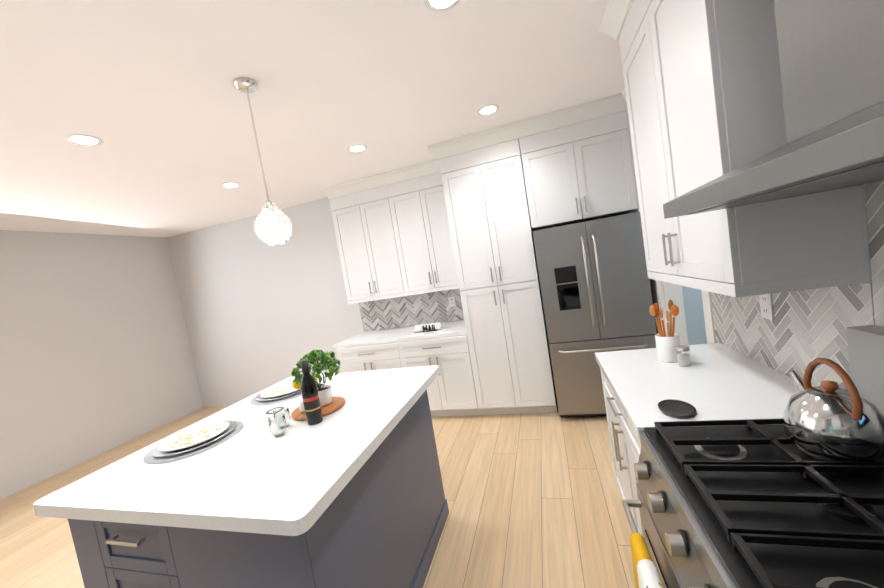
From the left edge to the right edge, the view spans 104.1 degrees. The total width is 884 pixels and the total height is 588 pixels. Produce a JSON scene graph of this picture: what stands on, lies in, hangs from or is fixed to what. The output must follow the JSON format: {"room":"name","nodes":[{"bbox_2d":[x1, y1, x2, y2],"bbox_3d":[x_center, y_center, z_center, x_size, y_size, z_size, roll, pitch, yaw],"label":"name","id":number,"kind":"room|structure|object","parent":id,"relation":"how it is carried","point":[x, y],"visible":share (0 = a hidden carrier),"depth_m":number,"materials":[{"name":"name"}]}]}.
{"room":"kitchen","nodes":[
{"label":"kitchen","id":0,"kind":"room"},
{"bbox_2d":[0,230,202,498],"bbox_3d":[-4.768,0.746,3.142,0.120,2.740,5.100,-8,4,16],"label":"wall","id":1,"kind":"structure","parent":0,"point":[96,357],"depth_m":4.22,"materials":[{"name":"white paint"}]},
{"bbox_2d":[0,0,624,236],"bbox_3d":[-0.568,-1.262,1.726,9.800,0.060,5.460,-8,4,16],"label":"ceiling","id":2,"kind":"structure","parent":0,"point":[151,96],"depth_m":2.08,"materials":[{"name":"white paint"}]},
{"bbox_2d":[64,134,103,145],"bbox_3d":[-2.283,-0.983,2.200,0.180,0.003,0.180,-8,4,16],"label":"recessed light","id":3,"kind":"object","parent":2,"relation":"in","point":[88,140],"visible":1,"depth_m":2.19,"materials":[{"name":"white"}]},
{"bbox_2d":[220,182,240,187],"bbox_3d":[-2.130,-1.095,3.472,0.180,0.003,0.180,-8,4,16],"label":"recessed light","id":4,"kind":"object","parent":2,"relation":"in","point":[230,185],"visible":1,"depth_m":3.47,"materials":[{"name":"white"}]},
{"bbox_2d":[233,77,291,244],"bbox_3d":[-1.010,-0.722,1.929,0.195,0.889,0.198,-8,4,16],"label":"pendant light","id":5,"kind":"object","parent":2,"relation":"hanging from","point":[273,226],"visible":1,"depth_m":1.91,"materials":[{"name":"white glass"}]},
{"bbox_2d":[347,144,366,151],"bbox_3d":[-0.753,-1.291,3.061,0.180,0.003,0.180,-8,4,16],"label":"recessed light","id":6,"kind":"object","parent":2,"relation":"in","point":[356,148],"visible":1,"depth_m":3.05,"materials":[{"name":"white plastic"}]},
{"bbox_2d":[423,0,460,11],"bbox_3d":[0.006,-1.308,1.518,0.180,0.003,0.180,-8,4,16],"label":"recessed light","id":7,"kind":"object","parent":2,"relation":"in","point":[438,5],"visible":1,"depth_m":1.56,"materials":[{"name":"white plastic"}]},
{"bbox_2d":[477,104,499,115],"bbox_3d":[0.365,-1.449,2.717,0.180,0.003,0.180,-8,4,16],"label":"recessed light","id":8,"kind":"object","parent":2,"relation":"in","point":[488,109],"visible":1,"depth_m":2.71,"materials":[{"name":"white plastic"}]},
{"bbox_2d":[0,389,635,587],"bbox_3d":[-0.119,1.495,1.916,9.800,0.060,5.460,-8,4,16],"label":"floor","id":9,"kind":"structure","parent":0,"point":[534,500],"depth_m":2.33,"materials":[{"name":"brown wood"}]},
{"bbox_2d":[68,389,448,587],"bbox_3d":[-0.716,1.132,1.769,1.108,0.866,1.240,-8,4,16],"label":"base cabinet","id":10,"kind":"object","parent":9,"relation":"on","point":[374,525],"visible":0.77,"depth_m":1.28,"materials":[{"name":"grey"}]},
{"bbox_2d":[33,365,439,535],"bbox_3d":[-0.805,0.675,1.854,1.265,0.047,1.450,-8,4,16],"label":"countertop","id":11,"kind":"structure","parent":10,"relation":"on","point":[253,475],"depth_m":1.35,"materials":[{"name":"white stone"}]},
{"bbox_2d":[143,421,243,463],"bbox_3d":[-1.219,0.726,1.713,0.410,0.003,0.410,-8,4,16],"label":"placemat","id":12,"kind":"object","parent":11,"relation":"on","point":[148,458],"visible":0.21,"depth_m":1.58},
{"bbox_2d":[150,420,236,456],"bbox_3d":[-1.221,0.716,1.712,0.352,0.016,0.352,-8,4,16],"label":"charger","id":13,"kind":"object","parent":12,"relation":"on","point":[155,452],"visible":0.44,"depth_m":1.61,"materials":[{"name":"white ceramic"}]},
{"bbox_2d":[158,421,229,451],"bbox_3d":[-1.222,0.708,1.712,0.296,0.020,0.296,-8,4,16],"label":"dinner plate","id":14,"kind":"object","parent":13,"relation":"on","point":[193,436],"visible":1,"depth_m":1.72,"materials":[{"name":"white ceramic"}]},
{"bbox_2d":[266,407,283,413],"bbox_3d":[-0.955,0.665,1.970,0.096,0.003,0.096,-8,4,16],"label":"glass","id":15,"kind":"object","parent":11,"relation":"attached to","point":[270,411],"visible":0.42,"depth_m":1.97,"materials":[{"name":"clear glass"}]},
{"bbox_2d":[250,392,301,405],"bbox_3d":[-1.050,0.658,2.302,0.410,0.003,0.410,-8,4,16],"label":"placemat","id":16,"kind":"object","parent":11,"relation":"on","point":[253,401],"visible":0.17,"depth_m":2.15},
{"bbox_2d":[255,389,300,400],"bbox_3d":[-1.052,0.648,2.302,0.352,0.016,0.352,-8,4,16],"label":"charger","id":17,"kind":"object","parent":16,"relation":"on","point":[258,398],"visible":0.33,"depth_m":2.19,"materials":[{"name":"silver metal"}]},
{"bbox_2d":[259,381,300,397],"bbox_3d":[-1.053,0.640,2.301,0.296,0.020,0.296,-8,4,16],"label":"dinner plate","id":18,"kind":"object","parent":17,"relation":"on","point":[282,389],"visible":0.81,"depth_m":2.30,"materials":[{"name":"white ceramic"}]},
{"bbox_2d":[268,413,286,437],"bbox_3d":[-0.767,0.615,1.611,0.076,0.090,0.076,-8,4,16],"label":"glass","id":19,"kind":"object","parent":11,"relation":"on","point":[279,434],"visible":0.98,"depth_m":1.60,"materials":[{"name":"clear glass"}]},
{"bbox_2d":[273,406,290,428],"bbox_3d":[-0.788,0.613,1.701,0.076,0.090,0.076,-8,4,16],"label":"glass","id":20,"kind":"object","parent":11,"relation":"on","point":[288,421],"visible":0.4,"depth_m":1.69,"materials":[{"name":"clear glass"}]},
{"bbox_2d":[300,360,322,425],"bbox_3d":[-0.648,0.478,1.688,0.076,0.311,0.076,-8,4,16],"label":"wine bottle","id":21,"kind":"object","parent":11,"relation":"on","point":[311,402],"visible":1,"depth_m":1.66,"materials":[{"name":"black glass"}]},
{"bbox_2d":[291,396,344,420],"bbox_3d":[-0.668,0.618,1.871,0.280,0.018,0.280,-8,4,16],"label":"board","id":22,"kind":"object","parent":11,"relation":"on","point":[337,403],"visible":0.6,"depth_m":1.81,"materials":[{"name":"brown wood"}]},
{"bbox_2d":[299,400,304,413],"bbox_3d":[-0.727,0.591,1.811,0.048,0.060,0.048,-8,4,16],"label":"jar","id":23,"kind":"object","parent":22,"relation":"on","point":[301,408],"visible":0.52,"depth_m":1.79,"materials":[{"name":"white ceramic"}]},
{"bbox_2d":[291,349,340,406],"bbox_3d":[-0.674,0.453,1.877,0.261,0.306,0.281,-8,4,16],"label":"potted plant","id":24,"kind":"object","parent":22,"relation":"on","point":[313,356],"visible":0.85,"depth_m":1.84,"materials":[{"name":"green plant"}]},
{"bbox_2d":[336,341,407,372],"bbox_3d":[-0.637,0.952,4.147,0.819,0.872,0.748,-8,4,16],"label":"base cabinet","id":25,"kind":"object","parent":9,"relation":"on","point":[382,356],"depth_m":3.76,"materials":[{"name":"white wood"}]},
{"bbox_2d":[333,320,466,347],"bbox_3d":[-0.396,0.454,4.031,1.558,0.038,0.730,-8,4,16],"label":"countertop","id":26,"kind":"structure","parent":25,"relation":"on","point":[449,328],"depth_m":3.84,"materials":[{"name":"white stone"}]},
{"bbox_2d":[414,322,441,332],"bbox_3d":[-0.165,0.373,3.815,0.300,0.076,0.090,-8,4,16],"label":"sign holder","id":27,"kind":"object","parent":26,"relation":"on","point":[428,327],"visible":1,"depth_m":3.81,"materials":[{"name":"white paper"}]},
{"bbox_2d":[404,335,480,416],"bbox_3d":[0.028,0.858,3.949,0.816,0.872,0.748,-8,4,16],"label":"base cabinet","id":28,"kind":"object","parent":9,"relation":"on","point":[451,390],"depth_m":3.56,"materials":[{"name":"white wood"}]},
{"bbox_2d":[439,138,556,414],"bbox_3d":[0.623,-0.166,3.647,0.758,2.738,0.780,-8,4,16],"label":"pantry","id":29,"kind":"object","parent":9,"relation":"on","point":[486,199],"visible":1,"depth_m":3.31,"materials":[{"name":"white wood"}]},
{"bbox_2d":[533,212,655,416],"bbox_3d":[1.462,0.209,3.365,0.864,1.770,0.933,-8,4,16],"label":"refrigerator","id":30,"kind":"object","parent":9,"relation":"on","point":[595,287],"visible":0.88,"depth_m":2.98,"materials":[{"name":"grey metal"}]},
{"bbox_2d":[600,369,642,535],"bbox_3d":[1.173,0.835,1.573,0.660,0.872,0.935,-8,4,16],"label":"base cabinet","id":31,"kind":"object","parent":9,"relation":"on","point":[625,443],"visible":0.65,"depth_m":1.64,"materials":[{"name":"white wood"}]},
{"bbox_2d":[595,343,799,437],"bbox_3d":[1.105,0.381,1.542,0.648,0.038,0.938,-8,4,16],"label":"countertop","id":32,"kind":"structure","parent":31,"relation":"on","point":[716,381],"depth_m":1.42,"materials":[{"name":"white stone"}]},
{"bbox_2d":[649,299,680,362],"bbox_3d":[1.142,0.185,1.755,0.112,0.305,0.129,-8,4,16],"label":"utensil crock","id":33,"kind":"object","parent":32,"relation":"on","point":[668,341],"visible":0.96,"depth_m":1.73,"materials":[{"name":"white ceramic"}]},
{"bbox_2d":[658,399,695,416],"bbox_3d":[0.850,0.417,1.248,0.112,0.012,0.146,-8,4,16],"label":"spoon rest","id":34,"kind":"object","parent":32,"relation":"on","point":[675,408],"visible":0.98,"depth_m":1.25,"materials":[{"name":"black ceramic"}]},
{"bbox_2d":[675,345,690,366],"bbox_3d":[1.161,0.298,1.658,0.058,0.090,0.058,-8,4,16],"label":"jar","id":35,"kind":"object","parent":32,"relation":"on","point":[683,359],"visible":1,"depth_m":1.64,"materials":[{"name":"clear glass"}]},
{"bbox_2d":[622,325,883,587],"bbox_3d":[0.876,0.771,0.758,0.718,1.205,0.756,-8,4,16],"label":"range","id":36,"kind":"object","parent":9,"relation":"on","point":[750,503],"visible":0.88,"depth_m":0.80,"materials":[{"name":"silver metal"}]},
{"bbox_2d":[630,532,664,587],"bbox_3d":[0.566,0.897,0.908,0.056,0.365,0.270,-8,4,16],"label":"towels","id":37,"kind":"object","parent":36,"relation":"hanging from","point":[646,573],"visible":1,"depth_m":0.93,"materials":[{"name":"yellow fabric"}]},
{"bbox_2d":[784,358,883,460],"bbox_3d":[1.007,0.272,0.909,0.184,0.223,0.232,-8,4,16],"label":"kettle","id":38,"kind":"object","parent":36,"relation":"on","point":[830,418],"visible":1,"depth_m":0.84,"materials":[{"name":"grey metal"}]},
{"bbox_2d":[167,197,554,406],"bbox_3d":[-1.027,0.036,4.608,6.345,2.740,0.120,-8,4,16],"label":"wall","id":39,"kind":"structure","parent":0,"point":[259,314],"depth_m":5.02,"materials":[{"name":"white paint"}]},
{"bbox_2d":[329,184,408,303],"bbox_3d":[-0.840,-0.662,4.239,0.819,1.373,0.328,-8,4,16],"label":"upper cabinet","id":40,"kind":"object","parent":39,"relation":"attached to","point":[394,240],"depth_m":4.08,"materials":[{"name":"white wood"}]},
{"bbox_2d":[359,288,463,330],"bbox_3d":[-0.334,0.195,4.362,1.558,0.406,0.008,-8,4,16],"label":"backsplash","id":41,"kind":"structure","parent":39,"relation":"attached to","point":[414,310],"depth_m":4.37,"materials":[{"name":"tile"}]},
{"bbox_2d":[448,296,455,306],"bbox_3d":[0.121,0.093,4.212,0.076,0.120,0.008,-8,4,16],"label":"electrical outlet","id":42,"kind":"object","parent":41,"relation":"attached to","point":[451,301],"visible":1,"depth_m":4.21,"materials":[{"name":"white plastic"}]},
{"bbox_2d":[393,172,458,291],"bbox_3d":[-0.174,-0.757,4.040,0.816,1.373,0.328,-8,4,16],"label":"upper cabinet","id":43,"kind":"object","parent":39,"relation":"attached to","point":[422,216],"depth_m":3.88,"materials":[{"name":"white wood"}]},
{"bbox_2d":[519,110,639,230],"bbox_3d":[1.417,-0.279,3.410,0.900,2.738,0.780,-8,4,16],"label":"upper cabinet","id":44,"kind":"object","parent":39,"relation":"attached to","point":[584,171],"visible":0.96,"depth_m":3.01,"materials":[{"name":"white wood"}]},
{"bbox_2d":[650,279,718,342],"bbox_3d":[1.370,-0.127,1.310,0.120,2.740,5.100,-8,4,16],"label":"wall","id":45,"kind":"structure","parent":0,"point":[653,285],"depth_m":2.93,"materials":[{"name":"white"}]},
{"bbox_2d":[324,0,632,198],"bbox_3d":[-0.348,-1.211,1.843,3.257,0.123,4.530,-8,4,16],"label":"crown molding","id":46,"kind":"structure","parent":45,"relation":"attached to","point":[614,16],"depth_m":3.07,"materials":[{"name":"white wood"}]},
{"bbox_2d":[656,280,717,344],"bbox_3d":[1.694,0.064,2.338,0.140,2.120,0.900,-8,4,16],"label":"door frame","id":47,"kind":"structure","parent":45,"relation":"attached to","point":[673,292],"depth_m":2.67,"materials":[{"name":"white wood"}]},
{"bbox_2d":[619,0,871,297],"bbox_3d":[1.053,-0.754,1.400,0.360,1.413,0.897,-8,4,16],"label":"upper cabinet","id":48,"kind":"object","parent":45,"relation":"attached to","point":[703,88],"visible":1,"depth_m":1.04,"materials":[{"name":"white wood"}]},
{"bbox_2d":[663,0,883,218],"bbox_3d":[0.775,-0.554,0.634,0.488,0.670,0.738,-8,4,16],"label":"range hood","id":49,"kind":"object","parent":45,"relation":"attached to","point":[831,57],"visible":1,"depth_m":0.65,"materials":[{"name":"silver metal"}]},
{"bbox_2d":[711,180,883,389],"bbox_3d":[1.027,-0.237,0.444,0.008,1.351,3.018,-8,4,16],"label":"backsplash","id":50,"kind":"structure","parent":45,"relation":"attached to","point":[800,331],"depth_m":1.22,"materials":[{"name":"tile"}]},
{"bbox_2d":[759,294,773,319],"bbox_3d":[1.354,0.044,1.441,0.008,0.120,0.076,-8,4,16],"label":"electrical outlet","id":51,"kind":"object","parent":50,"relation":"attached to","point":[766,306],"visible":0.98,"depth_m":1.43,"materials":[{"name":"white plastic"}]},
{"bbox_2d":[682,286,690,344],"bbox_3d":[1.919,-0.334,3.018,0.010,2.740,0.790,-8,4,16],"label":"wall","id":52,"kind":"structure","parent":0,"point":[683,287],"depth_m":3.38,"materials":[{"name":"paint"}]},
{"bbox_2d":[685,286,706,344],"bbox_3d":[3.400,-0.580,3.079,2.855,2.740,0.120,-8,4,16],"label":"wall","id":53,"kind":"structure","parent":0,"point":[694,316],"depth_m":3.37,"materials":[{"name":"blue paint"}]}
]}

